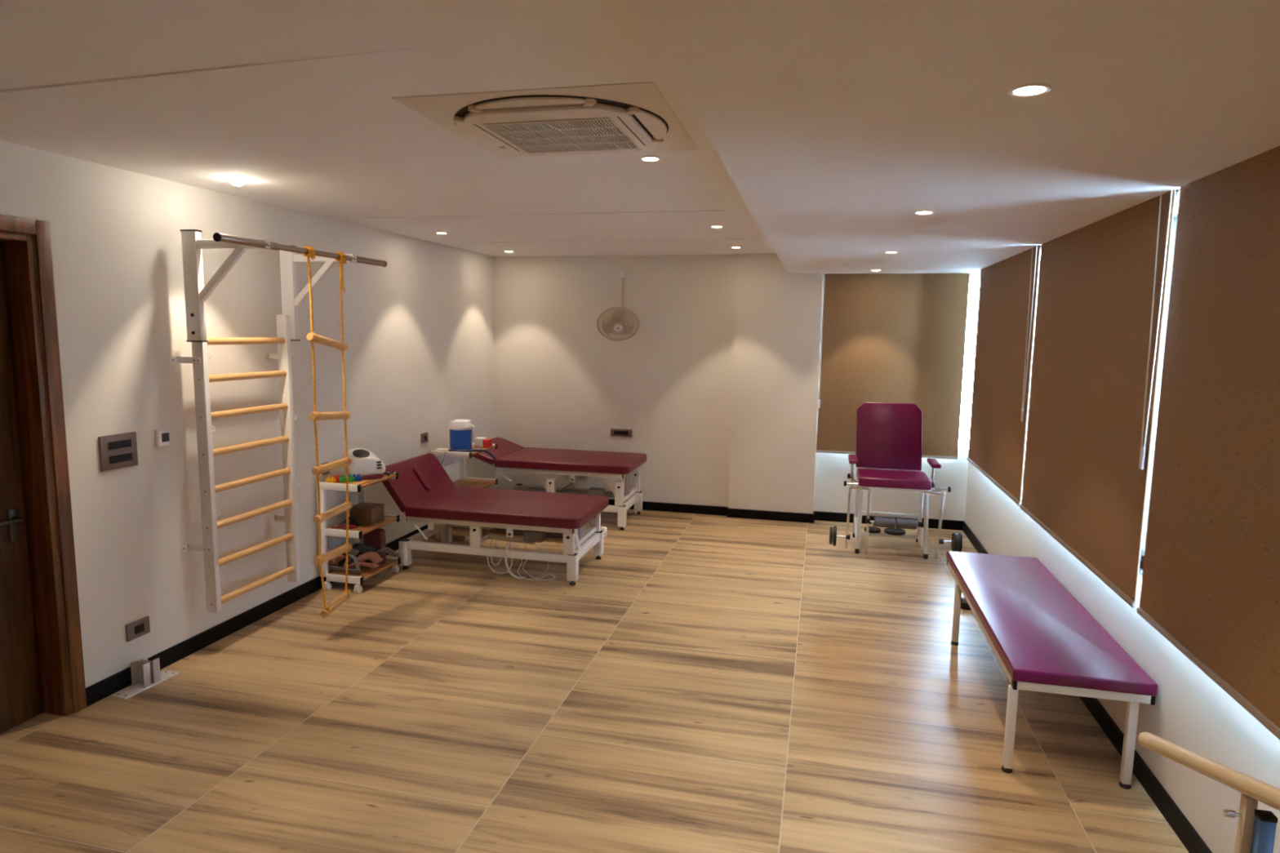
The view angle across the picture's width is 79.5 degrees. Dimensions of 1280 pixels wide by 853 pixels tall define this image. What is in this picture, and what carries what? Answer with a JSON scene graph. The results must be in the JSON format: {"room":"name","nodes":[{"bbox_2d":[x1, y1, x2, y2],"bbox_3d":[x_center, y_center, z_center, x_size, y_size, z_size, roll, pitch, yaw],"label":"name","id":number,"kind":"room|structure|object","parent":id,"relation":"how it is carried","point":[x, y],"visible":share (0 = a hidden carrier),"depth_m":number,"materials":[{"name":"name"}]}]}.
{"room":"care facility","nodes":[
{"label":"care facility","id":0,"kind":"room"},
{"bbox_2d":[0,140,495,713],"bbox_3d":[-2.930,-0.022,4.162,0.300,2.886,10.290,3,7,13],"label":"wall","id":1,"kind":"structure","parent":0,"point":[419,331],"depth_m":4.73,"materials":[{"name":"paint"}]},
{"bbox_2d":[0,214,86,733],"bbox_3d":[-3.076,0.297,3.324,0.206,2.455,1.110,3,7,13],"label":"door","id":2,"kind":"structure","parent":1,"relation":"in","point":[34,676],"depth_m":3.75,"materials":[{"name":"brown wood"}]},
{"bbox_2d":[97,431,137,471],"bbox_3d":[-2.788,0.132,4.105,0.017,0.185,0.227,3,7,13],"label":"switch plate","id":3,"kind":"object","parent":1,"relation":"attached to","point":[119,451],"visible":1,"depth_m":4.10,"materials":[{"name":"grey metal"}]},
{"bbox_2d":[125,616,150,641],"bbox_3d":[-2.790,1.125,4.279,0.017,0.095,0.145,3,7,13],"label":"wall socket","id":4,"kind":"object","parent":1,"relation":"attached to","point":[139,628],"visible":1,"depth_m":4.27,"materials":[{"name":"grey plastic"}]},
{"bbox_2d":[155,428,169,446],"bbox_3d":[-2.715,0.062,4.375,0.030,0.097,0.078,3,7,13],"label":"thermostat","id":5,"kind":"object","parent":1,"relation":"attached to","point":[162,436],"visible":1,"depth_m":4.36,"materials":[{"name":"white plastic"}]},
{"bbox_2d":[0,0,491,90],"bbox_3d":[-2.143,-0.959,0.768,2.700,0.030,3.915,3,7,13],"label":"ceiling","id":6,"kind":"structure","parent":1,"relation":"attached to","point":[43,42],"depth_m":2.16,"materials":[{"name":"paint"}]},
{"bbox_2d":[85,524,427,706],"bbox_3d":[-2.275,1.106,6.481,0.014,0.098,5.168,3,7,13],"label":"baseboard","id":7,"kind":"structure","parent":1,"relation":"attached to","point":[107,686],"depth_m":4.82,"materials":[{"name":"black wood"}]},
{"bbox_2d":[168,229,386,613],"bbox_3d":[-2.273,-0.010,4.816,0.682,2.282,1.529,3,7,13],"label":"wall bars","id":8,"kind":"object","parent":1,"relation":"attached to","point":[196,294],"visible":0.99,"depth_m":4.66,"materials":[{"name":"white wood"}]},
{"bbox_2d":[302,246,352,617],"bbox_3d":[-1.953,0.052,4.854,0.087,2.295,0.363,3,7,13],"label":"ladder","id":9,"kind":"object","parent":8,"relation":"hanging from","point":[312,337],"visible":0.94,"depth_m":4.85,"materials":[{"name":"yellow wood"}]},
{"bbox_2d":[321,462,329,475],"bbox_3d":[-2.387,0.320,5.848,0.018,0.090,0.080,3,7,13],"label":"wall socket","id":10,"kind":"object","parent":1,"relation":"attached to","point":[328,472],"visible":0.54,"depth_m":5.84,"materials":[{"name":"white plastic"}]},
{"bbox_2d":[421,432,428,443],"bbox_3d":[-2.040,0.106,7.293,0.017,0.090,0.120,3,7,13],"label":"wall socket","id":11,"kind":"object","parent":1,"relation":"attached to","point":[424,438],"visible":1,"depth_m":7.28,"materials":[{"name":"grey plastic"}]},
{"bbox_2d":[0,0,775,256],"bbox_3d":[-1.290,-1.363,3.648,3.612,0.150,10.367,3,7,13],"label":"ceiling","id":12,"kind":"structure","parent":0,"point":[328,137],"depth_m":3.47,"materials":[{"name":"paint"}]},
{"bbox_2d":[227,177,247,186],"bbox_3d":[-2.251,-1.365,4.305,0.100,0.036,0.100,3,7,13],"label":"recessed light","id":13,"kind":"object","parent":12,"relation":"in","point":[236,181],"visible":1,"depth_m":4.28,"materials":[{"name":"white plastic"}]},
{"bbox_2d":[435,231,447,234],"bbox_3d":[-1.697,-1.653,6.581,0.100,0.005,0.100,3,7,13],"label":"recessed light","id":14,"kind":"object","parent":12,"relation":"in","point":[438,233],"visible":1,"depth_m":6.56,"materials":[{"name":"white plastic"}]},
{"bbox_2d":[391,81,698,157],"bbox_3d":[-0.310,-1.184,3.084,0.950,0.038,0.950,3,7,13],"label":"air conditioner","id":15,"kind":"object","parent":12,"relation":"attached to","point":[636,117],"visible":1,"depth_m":2.90,"materials":[{"name":"plastic"}]},
{"bbox_2d":[482,117,639,153],"bbox_3d":[-0.303,-1.171,3.116,0.505,0.005,0.478,3,7,13],"label":"grille","id":16,"kind":"object","parent":15,"relation":"attached to","point":[569,134],"depth_m":3.07,"materials":[{"name":"plastic"}]},
{"bbox_2d":[640,155,661,161],"bbox_3d":[0.049,-1.263,3.635,0.100,0.005,0.100,3,7,13],"label":"recessed light","id":17,"kind":"object","parent":12,"relation":"in","point":[649,158],"visible":1,"depth_m":3.62,"materials":[{"name":"white plastic"}]},
{"bbox_2d":[710,225,723,227],"bbox_3d":[0.592,-1.539,5.931,0.100,0.005,0.100,3,7,13],"label":"recessed light","id":18,"kind":"object","parent":12,"relation":"in","point":[715,226],"visible":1,"depth_m":5.91,"materials":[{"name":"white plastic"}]},
{"bbox_2d":[0,509,1189,852],"bbox_3d":[-0.402,1.566,3.787,5.725,0.100,10.367,3,7,13],"label":"floor","id":19,"kind":"structure","parent":0,"point":[704,683],"depth_m":3.84,"materials":[{"name":"brown wood"}]},
{"bbox_2d":[111,655,180,698],"bbox_3d":[-2.725,1.355,4.242,0.110,0.140,0.330,3,7,17],"label":"bracket","id":20,"kind":"object","parent":19,"relation":"on","point":[145,673],"visible":1,"depth_m":4.23,"materials":[{"name":"metal"}]},
{"bbox_2d":[315,472,400,593],"bbox_3d":[-2.175,0.801,5.996,0.355,0.826,0.571,3,7,13],"label":"trolley","id":21,"kind":"object","parent":19,"relation":"on","point":[330,492],"visible":0.72,"depth_m":5.80,"materials":[{"name":"white metal"}]},
{"bbox_2d":[325,476,336,483],"bbox_3d":[-2.316,0.401,5.764,0.068,0.050,0.036,3,7,13],"label":"brick","id":22,"kind":"object","parent":21,"relation":"on","point":[332,480],"visible":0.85,"depth_m":5.75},
{"bbox_2d":[330,475,344,482],"bbox_3d":[-2.283,0.394,5.819,0.109,0.050,0.045,0,7,-8],"label":"brick","id":23,"kind":"object","parent":21,"relation":"on","point":[337,477],"visible":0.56,"depth_m":5.80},
{"bbox_2d":[331,524,357,529],"bbox_3d":[-2.236,0.756,5.844,0.195,0.028,0.112,3,7,13],"label":"tube","id":24,"kind":"object","parent":21,"relation":"on","point":[350,526],"visible":0.92,"depth_m":5.82,"materials":[{"name":"plastic"}]},
{"bbox_2d":[329,566,361,574],"bbox_3d":[-2.234,1.092,5.833,0.257,0.053,0.044,3,7,13],"label":"strap","id":25,"kind":"object","parent":21,"relation":"on","point":[335,569],"visible":0.94,"depth_m":5.82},
{"bbox_2d":[328,555,345,565],"bbox_3d":[-2.313,1.017,5.852,0.131,0.100,0.072,3,7,13],"label":"strap","id":26,"kind":"object","parent":25,"relation":"on","point":[332,562],"visible":0.86,"depth_m":5.85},
{"bbox_2d":[342,553,359,573],"bbox_3d":[-2.189,1.033,5.819,0.130,0.150,0.046,1,7,3],"label":"strap","id":27,"kind":"object","parent":25,"relation":"on","point":[353,556],"visible":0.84,"depth_m":5.81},
{"bbox_2d":[340,515,360,525],"bbox_3d":[-2.212,0.724,5.893,0.150,0.081,0.087,3,7,13],"label":"strap","id":28,"kind":"object","parent":21,"relation":"on","point":[344,522],"visible":0.83,"depth_m":5.88,"materials":[{"name":"fabric"}]},
{"bbox_2d":[340,480,369,484],"bbox_3d":[-2.142,0.419,5.789,0.170,0.014,0.125,3,7,13],"label":"wooden tray","id":29,"kind":"object","parent":21,"relation":"on","point":[363,482],"visible":0.62,"depth_m":5.74,"materials":[{"name":"brown wood"}]},
{"bbox_2d":[338,475,355,482],"bbox_3d":[-2.192,0.389,5.754,0.108,0.050,0.041,1,7,3],"label":"brick","id":30,"kind":"object","parent":29,"relation":"on","point":[343,479],"visible":0.73,"depth_m":5.74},
{"bbox_2d":[348,474,362,481],"bbox_3d":[-2.151,0.385,5.791,0.110,0.050,0.041,1,7,3],"label":"brick","id":31,"kind":"object","parent":29,"relation":"on","point":[357,478],"visible":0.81,"depth_m":5.78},
{"bbox_2d":[337,542,373,565],"bbox_3d":[-2.174,0.987,5.925,0.295,0.189,0.125,-1,7,-14],"label":"strap","id":32,"kind":"object","parent":21,"relation":"on","point":[360,547],"visible":0.58,"depth_m":5.90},
{"bbox_2d":[326,516,397,534],"bbox_3d":[-2.172,0.763,5.985,0.342,0.018,0.488,3,7,13],"label":"shelf","id":33,"kind":"object","parent":21,"relation":"attached to","point":[363,529],"depth_m":5.89,"materials":[{"name":"laminate"}]},
{"bbox_2d":[347,562,378,568],"bbox_3d":[-2.110,1.066,5.871,0.226,0.081,0.082,-2,8,-23],"label":"strap","id":34,"kind":"object","parent":21,"relation":"on","point":[373,566],"visible":0.96,"depth_m":5.86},
{"bbox_2d":[351,551,382,564],"bbox_3d":[-2.084,1.015,5.888,0.239,0.127,0.063,-4,9,-37],"label":"strap","id":35,"kind":"object","parent":34,"relation":"on","point":[375,557],"visible":0.99,"depth_m":5.88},
{"bbox_2d":[328,559,398,580],"bbox_3d":[-2.177,1.110,6.028,0.342,0.018,0.488,3,7,13],"label":"shelf","id":36,"kind":"object","parent":21,"relation":"attached to","point":[367,572],"depth_m":5.96,"materials":[{"name":"laminate"}]},
{"bbox_2d":[344,448,385,479],"bbox_3d":[-2.150,0.286,6.010,0.273,0.223,0.214,-4,9,-36],"label":"machine","id":37,"kind":"object","parent":21,"relation":"on","point":[365,463],"visible":0.75,"depth_m":5.94,"materials":[{"name":"white plastic"}]},
{"bbox_2d":[348,545,382,564],"bbox_3d":[-2.136,1.006,5.995,0.256,0.153,0.107,-2,8,-21],"label":"strap","id":38,"kind":"object","parent":21,"relation":"on","point":[372,548],"visible":0.35,"depth_m":6.00,"materials":[{"name":"black fabric"}]},
{"bbox_2d":[336,474,395,488],"bbox_3d":[-2.167,0.415,5.942,0.342,0.018,0.488,3,7,13],"label":"shelf","id":39,"kind":"object","parent":21,"relation":"attached to","point":[374,481],"depth_m":5.90,"materials":[{"name":"laminate"}]},
{"bbox_2d":[349,502,384,524],"bbox_3d":[-2.138,0.682,6.029,0.194,0.132,0.184,3,7,13],"label":"cardboard box","id":40,"kind":"object","parent":21,"relation":"on","point":[367,513],"visible":0.85,"depth_m":5.95,"materials":[{"name":"brown cardboard"}]},
{"bbox_2d":[364,528,386,563],"bbox_3d":[-2.109,0.951,6.148,0.175,0.270,0.080,3,7,13],"label":"bag","id":41,"kind":"object","parent":21,"relation":"on","point":[376,539],"visible":0.69,"depth_m":6.10,"materials":[{"name":"fabric"}]},
{"bbox_2d":[368,547,399,559],"bbox_3d":[-2.021,1.009,6.048,0.054,0.124,0.332,4,8,26],"label":"strap","id":42,"kind":"object","parent":21,"relation":"on","point":[388,550],"visible":0.92,"depth_m":6.10,"materials":[{"name":"grey fabric"}]},
{"bbox_2d":[383,471,394,475],"bbox_3d":[-2.014,0.372,6.125,0.094,0.026,0.100,3,7,13],"label":"lead","id":43,"kind":"object","parent":21,"relation":"on","point":[384,473],"visible":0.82,"depth_m":6.12,"materials":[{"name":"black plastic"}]},
{"bbox_2d":[431,442,497,542],"bbox_3d":[-1.680,0.619,7.424,0.400,0.851,0.621,3,7,13],"label":"trolley","id":44,"kind":"object","parent":19,"relation":"on","point":[451,457],"visible":0.35,"depth_m":7.44,"materials":[{"name":"white metal"}]},
{"bbox_2d":[435,448,449,451],"bbox_3d":[-1.840,0.220,7.196,0.120,0.022,0.080,3,7,13],"label":"tray","id":45,"kind":"object","parent":44,"relation":"on","point":[437,449],"visible":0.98,"depth_m":7.17,"materials":[{"name":"plastic"}]},
{"bbox_2d":[448,419,475,449],"bbox_3d":[-1.691,0.076,7.310,0.234,0.284,0.221,-1,7,-16],"label":"water jug","id":46,"kind":"object","parent":44,"relation":"on","point":[460,430],"visible":0.94,"depth_m":7.23,"materials":[{"name":"blue plastic"}]},
{"bbox_2d":[446,444,495,455],"bbox_3d":[-1.672,0.221,7.369,0.387,0.018,0.538,3,7,13],"label":"shelf","id":47,"kind":"object","parent":44,"relation":"attached to","point":[448,453],"depth_m":7.10,"materials":[{"name":"laminate"}]},
{"bbox_2d":[448,448,495,458],"bbox_3d":[-1.569,0.261,7.175,0.436,0.097,0.077,0,7,-5],"label":"hose","id":48,"kind":"object","parent":44,"relation":"hanging from","point":[450,450],"visible":0.98,"depth_m":7.17,"materials":[{"name":"grey plastic"}]},
{"bbox_2d":[452,479,496,488],"bbox_3d":[-1.678,0.573,7.412,0.387,0.018,0.538,3,7,13],"label":"shelf","id":49,"kind":"object","parent":44,"relation":"attached to","point":[482,483],"depth_m":7.53,"materials":[{"name":"laminate"}]},
{"bbox_2d":[474,436,492,448],"bbox_3d":[-1.525,0.154,7.496,0.150,0.088,0.100,3,7,13],"label":"box","id":50,"kind":"object","parent":44,"relation":"on","point":[480,442],"visible":1,"depth_m":7.45,"materials":[{"name":"plastic"}]},
{"bbox_2d":[382,453,608,585],"bbox_3d":[-1.200,0.737,6.533,1.739,0.850,0.945,3,7,13],"label":"couch","id":51,"kind":"object","parent":19,"relation":"on","point":[424,491],"visible":0.99,"depth_m":6.27,"materials":[{"name":"red leather"}]},
{"bbox_2d":[404,486,608,528],"bbox_3d":[-1.080,0.667,6.462,1.480,0.085,0.880,3,7,13],"label":"cushion","id":52,"kind":"object","parent":51,"relation":"on","point":[464,504],"depth_m":6.23,"materials":[{"name":"red leather"}]},
{"bbox_2d":[471,437,646,530],"bbox_3d":[-0.874,0.580,8.188,1.772,0.764,0.870,3,7,13],"label":"couch","id":53,"kind":"object","parent":19,"relation":"on","point":[545,464],"visible":0.75,"depth_m":7.88,"materials":[{"name":"red leather"}]},
{"bbox_2d":[494,447,646,474],"bbox_3d":[-0.701,0.354,8.120,1.415,0.085,0.870,3,7,13],"label":"cushion","id":54,"kind":"object","parent":53,"relation":"on","point":[521,459],"depth_m":7.85,"materials":[{"name":"red leather"}]},
{"bbox_2d":[832,402,953,559],"bbox_3d":[2.350,0.471,7.136,1.110,1.332,0.823,3,7,13],"label":"chair","id":55,"kind":"object","parent":19,"relation":"on","point":[889,436],"visible":0.98,"depth_m":7.21,"materials":[{"name":"purple leather"}]},
{"bbox_2d":[829,527,832,544],"bbox_3d":[1.731,0.988,6.967,0.026,0.156,0.156,3,7,13],"label":"weight plate","id":56,"kind":"object","parent":55,"relation":"on","point":[831,528],"visible":1,"depth_m":6.90,"materials":[{"name":"black metal"}]},
{"bbox_2d":[832,525,836,546],"bbox_3d":[1.762,0.990,6.959,0.028,0.180,0.180,3,7,13],"label":"weight plate","id":57,"kind":"object","parent":55,"relation":"on","point":[834,538],"visible":0.99,"depth_m":6.89,"materials":[{"name":"black metal"}]},
{"bbox_2d":[864,526,880,533],"bbox_3d":[2.186,0.972,7.233,0.150,0.028,0.150,3,7,13],"label":"weight plate","id":58,"kind":"object","parent":55,"relation":"on","point":[876,530],"visible":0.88,"depth_m":7.18,"materials":[{"name":"black metal"}]},
{"bbox_2d":[884,527,905,535],"bbox_3d":[2.381,0.981,7.188,0.190,0.028,0.190,3,7,13],"label":"weight plate","id":59,"kind":"object","parent":55,"relation":"on","point":[899,531],"visible":0.94,"depth_m":7.14,"materials":[{"name":"black metal"}]},
{"bbox_2d":[951,532,959,551],"bbox_3d":[2.754,1.013,6.724,0.034,0.176,0.176,3,7,13],"label":"weight plate","id":60,"kind":"object","parent":55,"relation":"on","point":[955,538],"visible":0.96,"depth_m":6.66,"materials":[{"name":"black metal"}]},
{"bbox_2d":[957,532,962,551],"bbox_3d":[2.785,1.014,6.717,0.026,0.176,0.176,3,7,13],"label":"weight plate","id":61,"kind":"object","parent":55,"relation":"on","point":[960,536],"visible":0.64,"depth_m":6.64,"materials":[{"name":"black metal"}]},
{"bbox_2d":[960,597,971,609],"bbox_3d":[2.395,1.287,5.637,0.110,0.082,0.110,3,7,13],"label":"weight","id":62,"kind":"object","parent":19,"relation":"on","point":[964,605],"visible":0.36,"depth_m":5.60,"materials":[{"name":"black metal"}]},
{"bbox_2d":[946,551,1158,789],"bbox_3d":[2.165,1.232,4.343,0.586,0.502,1.955,3,7,13],"label":"bench","id":63,"kind":"object","parent":19,"relation":"on","point":[1042,638],"visible":1,"depth_m":3.78,"materials":[{"name":"purple leather"}]},
{"bbox_2d":[946,551,1158,696],"bbox_3d":[2.173,1.011,4.314,0.577,0.055,1.955,3,7,13],"label":"cushion","id":64,"kind":"object","parent":63,"relation":"on","point":[1042,637],"depth_m":3.89,"materials":[{"name":"purple leather"}]},
{"bbox_2d":[1137,732,1279,852],"bbox_3d":[1.303,1.159,1.288,0.293,1.373,1.696,1,7,5],"label":"bar","id":65,"kind":"object","parent":19,"relation":"on","point":[1256,828],"visible":1,"depth_m":1.70,"materials":[{"name":"brown wood"}]},
{"bbox_2d":[493,253,980,520],"bbox_3d":[0.963,-0.483,8.354,5.325,2.886,0.437,3,7,13],"label":"wall","id":66,"kind":"structure","parent":0,"point":[717,383],"depth_m":8.30,"materials":[{"name":"paint"}]},
{"bbox_2d":[596,271,639,363],"bbox_3d":[-0.199,-1.156,8.106,0.438,0.990,0.544,3,7,13],"label":"wall fan","id":67,"kind":"object","parent":66,"relation":"attached to","point":[618,317],"visible":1,"depth_m":8.00,"materials":[{"name":"plastic"}]},
{"bbox_2d":[610,428,631,436],"bbox_3d":[-0.206,0.069,8.528,0.235,0.082,0.017,3,7,13],"label":"wall socket","id":68,"kind":"object","parent":66,"relation":"attached to","point":[614,432],"visible":1,"depth_m":8.52,"materials":[{"name":"black plastic"}]},
{"bbox_2d":[619,271,626,277],"bbox_3d":[-0.185,-1.645,8.315,0.060,0.070,0.020,3,7,13],"label":"outlet","id":69,"kind":"object","parent":66,"relation":"attached to","point":[622,273],"depth_m":8.31,"materials":[{"name":"white plastic"}]},
{"bbox_2d":[608,498,963,530],"bbox_3d":[0.809,0.915,8.396,5.097,0.098,0.151,3,7,13],"label":"baseboard","id":70,"kind":"structure","parent":66,"relation":"attached to","point":[651,506],"depth_m":8.20,"materials":[{"name":"black stone"}]},
{"bbox_2d":[816,273,969,459],"bbox_3d":[2.541,-0.617,7.822,1.394,1.846,0.085,3,7,13],"label":"roller blind","id":71,"kind":"object","parent":66,"relation":"attached to","point":[890,338],"visible":0.91,"depth_m":7.77,"materials":[{"name":"brown fabric"}]},
{"bbox_2d":[958,275,980,452],"bbox_3d":[2.763,-0.648,7.912,1.575,1.775,0.040,3,7,13],"label":"window","id":72,"kind":"structure","parent":66,"relation":"in","point":[971,277],"depth_m":7.86,"materials":[{"name":"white glass"}]},
{"bbox_2d":[964,204,1279,852],"bbox_3d":[2.246,0.368,2.854,0.150,2.585,10.067,3,7,13],"label":"wall","id":73,"kind":"structure","parent":0,"point":[1190,711],"depth_m":3.23,"materials":[{"name":"paint"}]},
{"bbox_2d":[624,0,1279,274],"bbox_3d":[1.420,-1.145,3.025,2.063,0.351,10.367,3,7,13],"label":"ceiling","id":74,"kind":"structure","parent":73,"relation":"attached to","point":[834,122],"depth_m":2.07,"materials":[{"name":"paint"}]},
{"bbox_2d":[884,251,897,253],"bbox_3d":[1.859,-1.289,5.694,0.100,0.005,0.100,3,7,13],"label":"recessed light","id":75,"kind":"object","parent":74,"relation":"in","point":[885,251],"visible":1,"depth_m":5.68,"materials":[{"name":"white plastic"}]},
{"bbox_2d":[913,210,934,214],"bbox_3d":[1.413,-1.065,3.830,0.100,0.005,0.100,3,7,13],"label":"recessed light","id":76,"kind":"object","parent":74,"relation":"in","point":[920,212],"visible":1,"depth_m":3.82,"materials":[{"name":"white plastic"}]},
{"bbox_2d":[1007,83,1052,97],"bbox_3d":[0.967,-0.834,1.911,0.100,0.005,0.100,3,7,13],"label":"recessed light","id":77,"kind":"object","parent":74,"relation":"in","point":[1034,89],"visible":1,"depth_m":1.90,"materials":[{"name":"white plastic"}]},
{"bbox_2d":[967,244,1041,505],"bbox_3d":[2.906,-0.446,6.198,0.087,1.776,1.998,3,7,13],"label":"roller blind","id":78,"kind":"object","parent":73,"relation":"attached to","point":[1006,319],"visible":0.95,"depth_m":5.96,"materials":[{"name":"brown fabric"}]},
{"bbox_2d":[1022,256,1040,491],"bbox_3d":[3.042,-0.407,6.040,0.040,1.785,2.270,3,7,13],"label":"window","id":79,"kind":"structure","parent":73,"relation":"in","point":[1040,256],"depth_m":5.95,"materials":[{"name":"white glass"}]},
{"bbox_2d":[962,520,1212,852],"bbox_3d":[2.171,1.587,3.122,0.014,0.098,9.867,3,7,13],"label":"baseboard","id":80,"kind":"structure","parent":73,"relation":"attached to","point":[1181,826],"depth_m":3.35,"materials":[{"name":"black wood"}]},
{"bbox_2d":[1020,189,1179,608],"bbox_3d":[2.431,-0.204,4.218,0.087,1.785,2.016,3,7,13],"label":"roller blind","id":81,"kind":"object","parent":73,"relation":"attached to","point":[1101,291],"visible":0.98,"depth_m":3.89,"materials":[{"name":"brown fabric"}]},
{"bbox_2d":[1137,206,1178,585],"bbox_3d":[2.536,-0.154,3.929,0.040,1.785,2.100,3,7,13],"label":"window","id":82,"kind":"structure","parent":73,"relation":"in","point":[1175,210],"depth_m":3.69,"materials":[{"name":"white glass"}]},
{"bbox_2d":[1137,146,1279,739],"bbox_3d":[1.818,0.109,1.630,0.075,1.788,3.264,3,7,13],"label":"roller blind","id":83,"kind":"object","parent":73,"relation":"attached to","point":[1211,583],"visible":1,"depth_m":2.69,"materials":[{"name":"brown fabric"}]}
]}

